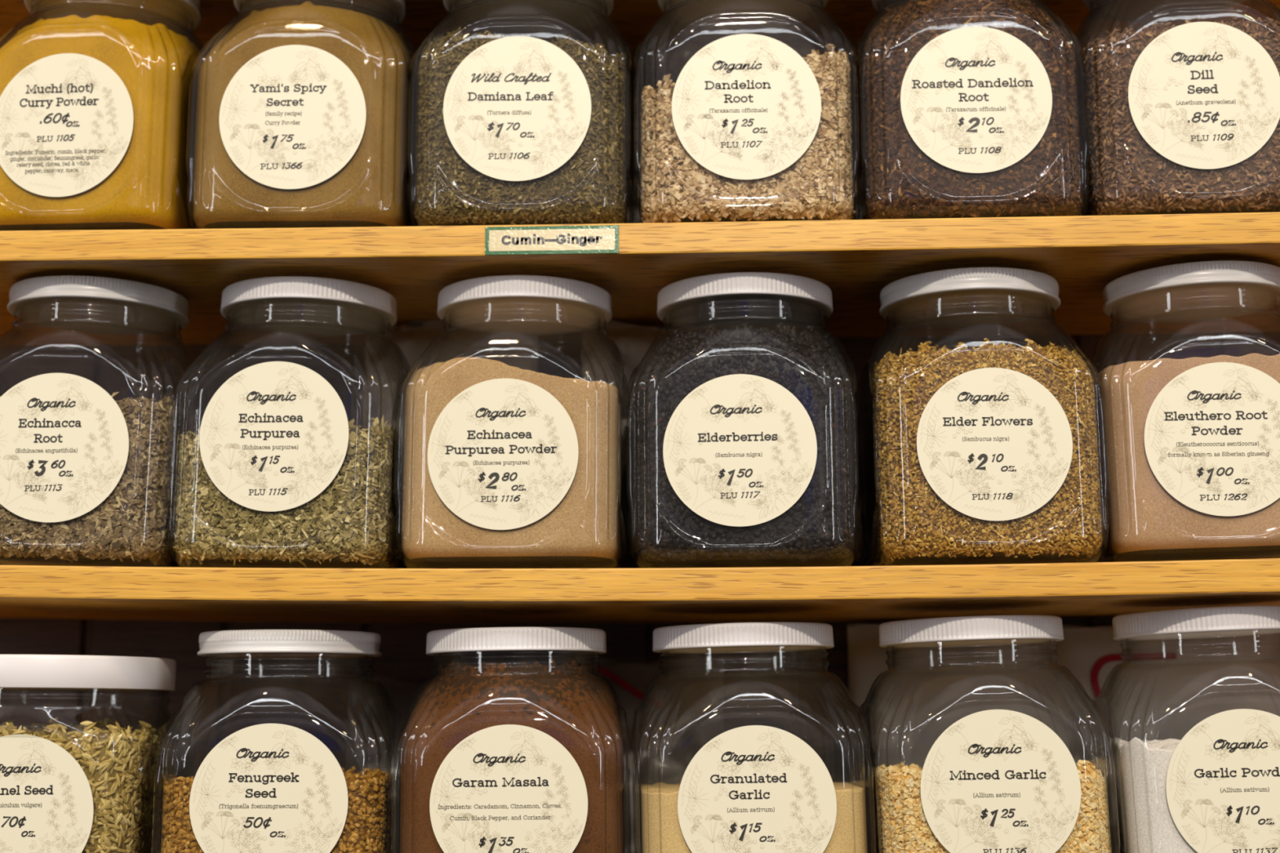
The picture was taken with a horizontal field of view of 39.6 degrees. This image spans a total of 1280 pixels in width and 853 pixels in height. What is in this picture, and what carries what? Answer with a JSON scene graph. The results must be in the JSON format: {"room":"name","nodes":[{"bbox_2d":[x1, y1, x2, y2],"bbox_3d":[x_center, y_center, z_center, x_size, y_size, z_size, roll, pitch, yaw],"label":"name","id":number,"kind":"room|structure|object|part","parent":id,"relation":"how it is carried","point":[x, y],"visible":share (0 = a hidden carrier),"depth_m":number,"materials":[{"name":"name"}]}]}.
{"room":"shop","nodes":[
{"label":"shop","id":0,"kind":"room"},
{"bbox_2d":[0,66,1279,783],"bbox_3d":[0.059,0.072,1.277,1.321,0.970,0.016,0,-9,3],"label":"wall","id":1,"kind":"structure","parent":0,"point":[789,691],"depth_m":1.27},
{"bbox_2d":[0,212,1279,346],"bbox_3d":[0.053,-0.094,1.172,1.280,0.022,0.245,0,-9,3],"label":"shelf board","id":2,"kind":"object","parent":1,"relation":"attached to","point":[856,260],"visible":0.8,"depth_m":1.07,"materials":[{"name":"brown wood"}]},
{"bbox_2d":[0,0,208,226],"bbox_3d":[-0.348,-0.197,1.159,0.140,0.183,0.140,-1,-9,6],"label":"spice jar","id":3,"kind":"object","parent":2,"relation":"on","point":[67,119],"visible":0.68,"depth_m":1.09,"materials":[{"name":"clear glass"}]},
{"bbox_2d":[0,14,204,231],"bbox_3d":[-0.347,-0.182,1.157,0.131,0.138,0.130,-1,-9,6],"label":"powder","id":4,"kind":"object","parent":3,"relation":"in","point":[143,192],"visible":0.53,"depth_m":1.10,"materials":[{"name":"yellow food"}]},
{"bbox_3d":[-0.347,-0.280,1.173,0.112,0.014,0.112,8,-12,-38],"label":"screw lid","id":5,"kind":"part","parent":3,"relation":"part of","materials":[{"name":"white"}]},
{"bbox_2d":[186,0,420,228],"bbox_3d":[-0.210,-0.198,1.153,0.140,0.183,0.140,0,-9,2],"label":"spice jar","id":6,"kind":"object","parent":2,"relation":"on","point":[292,117],"visible":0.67,"depth_m":1.08,"materials":[{"name":"clear glass"}]},
{"bbox_2d":[193,0,418,228],"bbox_3d":[-0.210,-0.187,1.151,0.130,0.146,0.130,0,-9,2],"label":"powder","id":7,"kind":"object","parent":6,"relation":"in","point":[371,189],"visible":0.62,"depth_m":1.09,"materials":[{"name":"brown food"}]},
{"bbox_3d":[-0.210,-0.281,1.167,0.110,0.014,0.110,-2,-9,10],"label":"screw lid","id":8,"kind":"part","parent":6,"relation":"part of","materials":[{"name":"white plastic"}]},
{"bbox_2d":[407,0,635,226],"bbox_3d":[-0.072,-0.199,1.147,0.140,0.183,0.140,0,-9,2],"label":"spice jar","id":9,"kind":"object","parent":2,"relation":"on","point":[517,108],"visible":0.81,"depth_m":1.08,"materials":[{"name":"clear glass"}]},
{"bbox_2d":[413,26,626,226],"bbox_3d":[-0.072,-0.177,1.142,0.131,0.131,0.128,0,-9,2],"label":"leaf","id":10,"kind":"object","parent":9,"relation":"in","point":[584,189],"visible":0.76,"depth_m":1.08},
{"bbox_3d":[-0.073,-0.282,1.160,0.110,0.014,0.110,4,-10,-25],"label":"screw lid","id":11,"kind":"part","parent":9,"relation":"part of","materials":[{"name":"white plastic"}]},
{"bbox_2d":[484,225,618,254],"bbox_3d":[-0.052,-0.111,1.055,0.080,0.017,0.001,0,-9,3],"label":"tag","id":12,"kind":"object","parent":2,"relation":"attached to","point":[573,239],"visible":1,"depth_m":1.05,"materials":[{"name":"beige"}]},
{"bbox_2d":[632,0,861,222],"bbox_3d":[0.067,-0.200,1.141,0.140,0.183,0.140,-1,-9,3],"label":"spice jar","id":13,"kind":"object","parent":2,"relation":"on","point":[745,106],"visible":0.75,"depth_m":1.07,"materials":[{"name":"clear glass"}]},
{"bbox_3d":[0.067,-0.283,1.154,0.110,0.014,0.110,1,-9,-7],"label":"screw lid","id":14,"kind":"part","parent":13,"relation":"part of","materials":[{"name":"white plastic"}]},
{"bbox_2d":[639,44,854,222],"bbox_3d":[0.068,-0.172,1.134,0.133,0.118,0.128,-1,-9,3],"label":"dandelion root","id":15,"kind":"object","parent":13,"relation":"in","point":[817,186],"visible":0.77,"depth_m":1.07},
{"bbox_2d":[853,0,1090,219],"bbox_3d":[0.206,-0.202,1.134,0.141,0.184,0.140,-1,-9,4],"label":"spice jar","id":16,"kind":"object","parent":2,"relation":"on","point":[974,99],"visible":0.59,"depth_m":1.07,"materials":[{"name":"clear glass"}]},
{"bbox_3d":[0.205,-0.285,1.148,0.110,0.014,0.110,-9,-13,42],"label":"screw lid","id":17,"kind":"part","parent":16,"relation":"part of","materials":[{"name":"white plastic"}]},
{"bbox_2d":[862,0,1083,219],"bbox_3d":[0.206,-0.189,1.131,0.134,0.154,0.129,-1,-9,4],"label":"dandelion","id":18,"kind":"object","parent":16,"relation":"in","point":[908,184],"visible":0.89,"depth_m":1.07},
{"bbox_2d":[1071,0,1279,215],"bbox_3d":[0.343,-0.203,1.128,0.141,0.184,0.140,-1,-9,5],"label":"spice jar","id":19,"kind":"object","parent":2,"relation":"on","point":[1202,95],"visible":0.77,"depth_m":1.06,"materials":[{"name":"clear glass"}]},
{"bbox_3d":[0.342,-0.287,1.142,0.110,0.014,0.110,9,-13,-44],"label":"screw lid","id":20,"kind":"part","parent":19,"relation":"part of","materials":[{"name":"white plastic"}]},
{"bbox_2d":[1075,15,1279,215],"bbox_3d":[0.342,-0.179,1.123,0.131,0.124,0.128,-1,-9,5],"label":"seed","id":21,"kind":"object","parent":19,"relation":"in","point":[1127,176],"visible":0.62,"depth_m":1.06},
{"bbox_2d":[0,558,1279,623],"bbox_3d":[0.053,0.106,1.139,1.280,0.028,0.245,0,-9,3],"label":"shelf board","id":22,"kind":"object","parent":1,"relation":"attached to","point":[1073,590],"visible":0.96,"depth_m":1.03,"materials":[{"name":"brown wood"}]},
{"bbox_2d":[0,275,213,567],"bbox_3d":[-0.349,0.004,1.127,0.144,0.183,0.140,1,-9,1],"label":"spice jar","id":23,"kind":"object","parent":22,"relation":"on","point":[64,439],"visible":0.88,"depth_m":1.06,"materials":[{"name":"clear glass"}]},
{"bbox_3d":[-0.346,-0.077,1.140,0.112,0.014,0.112,5,-10,-23],"label":"screw lid","id":24,"kind":"part","parent":23,"relation":"part of","materials":[{"name":"white plastic"}]},
{"bbox_2d":[0,391,201,567],"bbox_3d":[-0.348,0.038,1.120,0.134,0.109,0.132,1,-9,1],"label":"root","id":25,"kind":"object","parent":23,"relation":"in","point":[131,523],"visible":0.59,"depth_m":1.06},
{"bbox_2d":[166,275,419,568],"bbox_3d":[-0.212,0.005,1.120,0.142,0.182,0.140,0,-9,4],"label":"spice jar","id":26,"kind":"object","parent":22,"relation":"on","point":[273,436],"visible":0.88,"depth_m":1.06,"materials":[{"name":"clear glass"}]},
{"bbox_2d":[172,414,412,568],"bbox_3d":[-0.212,0.046,1.112,0.137,0.096,0.132,0,-9,4],"label":"herb","id":27,"kind":"object","parent":26,"relation":"in","point":[346,522],"visible":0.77,"depth_m":1.05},
{"bbox_3d":[-0.210,-0.076,1.133,0.110,0.014,0.110,8,-12,-39],"label":"screw lid","id":28,"kind":"part","parent":26,"relation":"part of","materials":[{"name":"white plastic"}]},
{"bbox_2d":[362,320,538,568],"bbox_3d":[-0.130,0.017,1.213,0.120,0.187,0.064,0,-9,3],"label":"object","id":29,"kind":"object","parent":22,"relation":"on","point":[521,351],"visible":0.27,"depth_m":1.22,"materials":[{"name":"clear glass"}]},
{"bbox_2d":[394,275,639,568],"bbox_3d":[-0.073,0.005,1.113,0.140,0.180,0.140,-1,-9,6],"label":"spice jar","id":30,"kind":"object","parent":22,"relation":"on","point":[503,454],"visible":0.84,"depth_m":1.05,"materials":[{"name":"clear glass"}]},
{"bbox_2d":[401,356,632,568],"bbox_3d":[-0.073,0.026,1.110,0.130,0.121,0.130,-1,-9,6],"label":"powder","id":31,"kind":"object","parent":30,"relation":"in","point":[583,526],"visible":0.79,"depth_m":1.05,"materials":[{"name":"beige food"}]},
{"bbox_3d":[-0.073,-0.076,1.127,0.110,0.014,0.110,-8,-12,40],"label":"screw lid","id":32,"kind":"part","parent":30,"relation":"part of","materials":[{"name":"white plastic"}]},
{"bbox_2d":[582,320,698,568],"bbox_3d":[0.005,0.017,1.206,0.090,0.185,0.062,0,-9,3],"label":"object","id":33,"kind":"object","parent":22,"relation":"on","point":[633,341],"visible":0.14,"depth_m":1.21,"materials":[{"name":"clear glass"}]},
{"bbox_2d":[626,271,862,568],"bbox_3d":[0.067,0.004,1.107,0.141,0.180,0.140,-1,-9,7],"label":"spice jar","id":34,"kind":"object","parent":22,"relation":"on","point":[740,450],"visible":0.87,"depth_m":1.04,"materials":[{"name":"clear glass"}]},
{"bbox_2d":[634,322,854,568],"bbox_3d":[0.066,0.016,1.104,0.130,0.147,0.128,-1,-9,7],"label":"dried elderberries","id":35,"kind":"object","parent":34,"relation":"in","point":[815,526],"visible":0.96,"depth_m":1.05,"materials":[{"name":"black food"}]},
{"bbox_3d":[0.066,-0.078,1.121,0.110,0.014,0.110,4,-10,-26],"label":"screw lid","id":36,"kind":"part","parent":34,"relation":"part of","materials":[{"name":"white plastic"}]},
{"bbox_2d":[854,266,1110,565],"bbox_3d":[0.208,0.002,1.101,0.142,0.182,0.140,-1,-9,1],"label":"spice jar","id":37,"kind":"object","parent":22,"relation":"on","point":[993,443],"visible":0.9,"depth_m":1.04,"materials":[{"name":"clear glass"}]},
{"bbox_3d":[0.206,-0.080,1.114,0.112,0.014,0.112,6,-11,-35],"label":"screw lid","id":38,"kind":"part","parent":37,"relation":"part of","materials":[{"name":"white plastic"}]},
{"bbox_2d":[871,337,1102,565],"bbox_3d":[0.207,0.020,1.096,0.130,0.133,0.128,-1,-9,1],"label":"flowers","id":39,"kind":"object","parent":37,"relation":"in","point":[917,523],"visible":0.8,"depth_m":1.04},
{"bbox_2d":[1088,260,1279,562],"bbox_3d":[0.348,-0.002,1.095,0.144,0.184,0.140,-3,-10,9],"label":"spice jar","id":40,"kind":"object","parent":22,"relation":"on","point":[1212,433],"visible":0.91,"depth_m":1.03,"materials":[{"name":"clear glass"}]},
{"bbox_2d":[1099,353,1279,558],"bbox_3d":[0.348,0.024,1.091,0.134,0.118,0.130,-3,-10,9],"label":"powder","id":41,"kind":"object","parent":40,"relation":"in","point":[1149,520],"visible":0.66,"depth_m":1.04,"materials":[{"name":"beige food"}]},
{"bbox_3d":[0.346,-0.083,1.109,0.112,0.014,0.112,-3,-10,13],"label":"screw lid","id":42,"kind":"part","parent":40,"relation":"part of","materials":[{"name":"white plastic"}]},
{"bbox_2d":[0,0,1279,71],"bbox_3d":[0.053,-0.297,1.205,1.280,0.022,0.245,0,-9,3],"label":"shelf board","id":43,"kind":"object","parent":1,"relation":"attached to","point":[633,19],"visible":0.11,"depth_m":1.24,"materials":[{"name":"brown wood"}]},
{"bbox_3d":[0.053,0.310,1.106,1.280,0.040,0.245,0,-9,3],"label":"shelf board","id":44,"kind":"object","parent":1,"relation":"attached to","visible":0},
{"bbox_2d":[0,654,182,852],"bbox_3d":[-0.360,0.225,1.091,0.140,0.166,0.139,0,-9,0],"label":"spice jar","id":45,"kind":"object","parent":44,"relation":"on","point":[46,806],"visible":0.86,"depth_m":1.03,"materials":[{"name":"clear glass"}]},
{"bbox_2d":[0,717,172,852],"bbox_3d":[-0.360,0.241,1.088,0.131,0.126,0.128,0,-9,0],"label":"seed","id":46,"kind":"object","parent":45,"relation":"in","point":[108,755],"visible":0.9,"depth_m":1.04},
{"bbox_3d":[-0.360,0.153,1.103,0.139,0.019,0.139,-8,-12,41],"label":"screw lid","id":47,"kind":"part","parent":45,"relation":"part of","materials":[{"name":"white plastic"}]},
{"bbox_3d":[-0.360,0.232,1.090,0.138,0.150,0.138,0,-9,0],"label":"glass","id":48,"kind":"part","parent":45,"relation":"part of","materials":[{"name":"clear glass"}]},
{"bbox_2d":[151,629,402,852],"bbox_3d":[-0.215,0.216,1.085,0.140,0.180,0.140,0,-9,-3],"label":"spice jar","id":49,"kind":"object","parent":44,"relation":"on","point":[268,788],"visible":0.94,"depth_m":1.02,"materials":[{"name":"clear glass"}]},
{"bbox_2d":[161,766,388,852],"bbox_3d":[-0.215,0.255,1.078,0.131,0.093,0.128,0,-9,-3],"label":"seed","id":50,"kind":"object","parent":49,"relation":"in","point":[363,831],"visible":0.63,"depth_m":1.03,"materials":[{"name":"brown food"}]},
{"bbox_3d":[-0.216,0.135,1.099,0.112,0.014,0.112,1,-9,-7],"label":"screw lid","id":51,"kind":"part","parent":49,"relation":"part of","materials":[{"name":"white plastic"}]},
{"bbox_2d":[391,626,630,852],"bbox_3d":[-0.074,0.214,1.079,0.142,0.182,0.140,-1,-9,0],"label":"spice jar","id":52,"kind":"object","parent":44,"relation":"on","point":[502,788],"visible":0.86,"depth_m":1.01,"materials":[{"name":"clear glass"}]},
{"bbox_2d":[400,658,624,852],"bbox_3d":[-0.074,0.220,1.078,0.133,0.156,0.130,-1,-9,0],"label":"garam masala","id":53,"kind":"object","parent":52,"relation":"in","point":[563,701],"visible":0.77,"depth_m":1.03,"materials":[{"name":"brown food"}]},
{"bbox_3d":[-0.076,0.133,1.093,0.110,0.014,0.110,-9,-12,42],"label":"screw lid","id":54,"kind":"part","parent":52,"relation":"part of","materials":[{"name":"white plastic"}]},
{"bbox_2d":[575,655,723,852],"bbox_3d":[0.006,0.238,1.193,0.100,0.167,0.074,0,-9,3],"label":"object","id":55,"kind":"object","parent":44,"relation":"on","point":[688,699],"visible":0.3,"depth_m":1.18,"materials":[{"name":"clear glass"}]},
{"bbox_2d":[631,622,875,852],"bbox_3d":[0.066,0.211,1.073,0.144,0.184,0.140,-1,-9,-1],"label":"spice jar","id":56,"kind":"object","parent":44,"relation":"on","point":[749,788],"visible":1,"depth_m":1.01,"materials":[{"name":"clear glass"}]},
{"bbox_3d":[0.063,0.129,1.087,0.110,0.014,0.110,-1,-9,-2],"label":"screw lid","id":57,"kind":"part","parent":56,"relation":"part of","materials":[{"name":"white plastic"}]},
{"bbox_2d":[640,782,867,852],"bbox_3d":[0.065,0.254,1.066,0.133,0.081,0.130,-1,-9,-1],"label":"garlic","id":58,"kind":"object","parent":56,"relation":"in","point":[660,820],"visible":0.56,"depth_m":1.01,"materials":[{"name":"beige food"}]},
{"bbox_2d":[854,615,1119,852],"bbox_3d":[0.204,0.206,1.067,0.147,0.186,0.140,-2,-9,0],"label":"spice jar","id":59,"kind":"object","parent":44,"relation":"on","point":[993,780],"visible":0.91,"depth_m":1.00,"materials":[{"name":"clear glass"}]},
{"bbox_3d":[0.201,0.125,1.081,0.110,0.014,0.110,-9,-12,39],"label":"screw lid","id":60,"kind":"part","parent":59,"relation":"part of","materials":[{"name":"white plastic"}]},
{"bbox_2d":[876,760,1111,852],"bbox_3d":[0.204,0.245,1.060,0.135,0.098,0.128,-2,-9,0],"label":"minced garlic","id":61,"kind":"object","parent":59,"relation":"in","point":[911,832],"visible":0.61,"depth_m":1.00,"materials":[{"name":"beige food"}]},
{"bbox_2d":[847,623,1279,786],"bbox_3d":[0.306,0.221,1.192,0.330,0.184,0.068,0,-9,3],"label":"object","id":62,"kind":"object","parent":44,"relation":"on","point":[1169,686],"visible":0.42,"depth_m":1.18,"materials":[{"name":"clear glass"}]},
{"bbox_2d":[1087,605,1279,852],"bbox_3d":[0.347,0.201,1.062,0.142,0.183,0.140,-1,-9,5],"label":"spice jar","id":63,"kind":"object","parent":44,"relation":"on","point":[1223,783],"visible":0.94,"depth_m":1.00,"materials":[{"name":"clear glass"}]},
{"bbox_3d":[0.346,0.205,1.061,0.140,0.170,0.140,-3,-10,5],"label":"glass","id":64,"kind":"part","parent":63,"relation":"part of","materials":[{"name":"clear glass"}]},
{"bbox_2d":[1095,736,1197,852],"bbox_3d":[0.347,0.234,1.056,0.133,0.100,0.130,-1,-9,5],"label":"powder","id":65,"kind":"object","parent":63,"relation":"in","point":[1149,825],"visible":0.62,"depth_m":1.01,"materials":[{"name":"white food"}]},
{"bbox_3d":[0.343,0.119,1.076,0.110,0.014,0.110,-4,-10,9],"label":"screw lid","id":66,"kind":"part","parent":63,"relation":"part of","materials":[{"name":"white plastic"}]}
]}

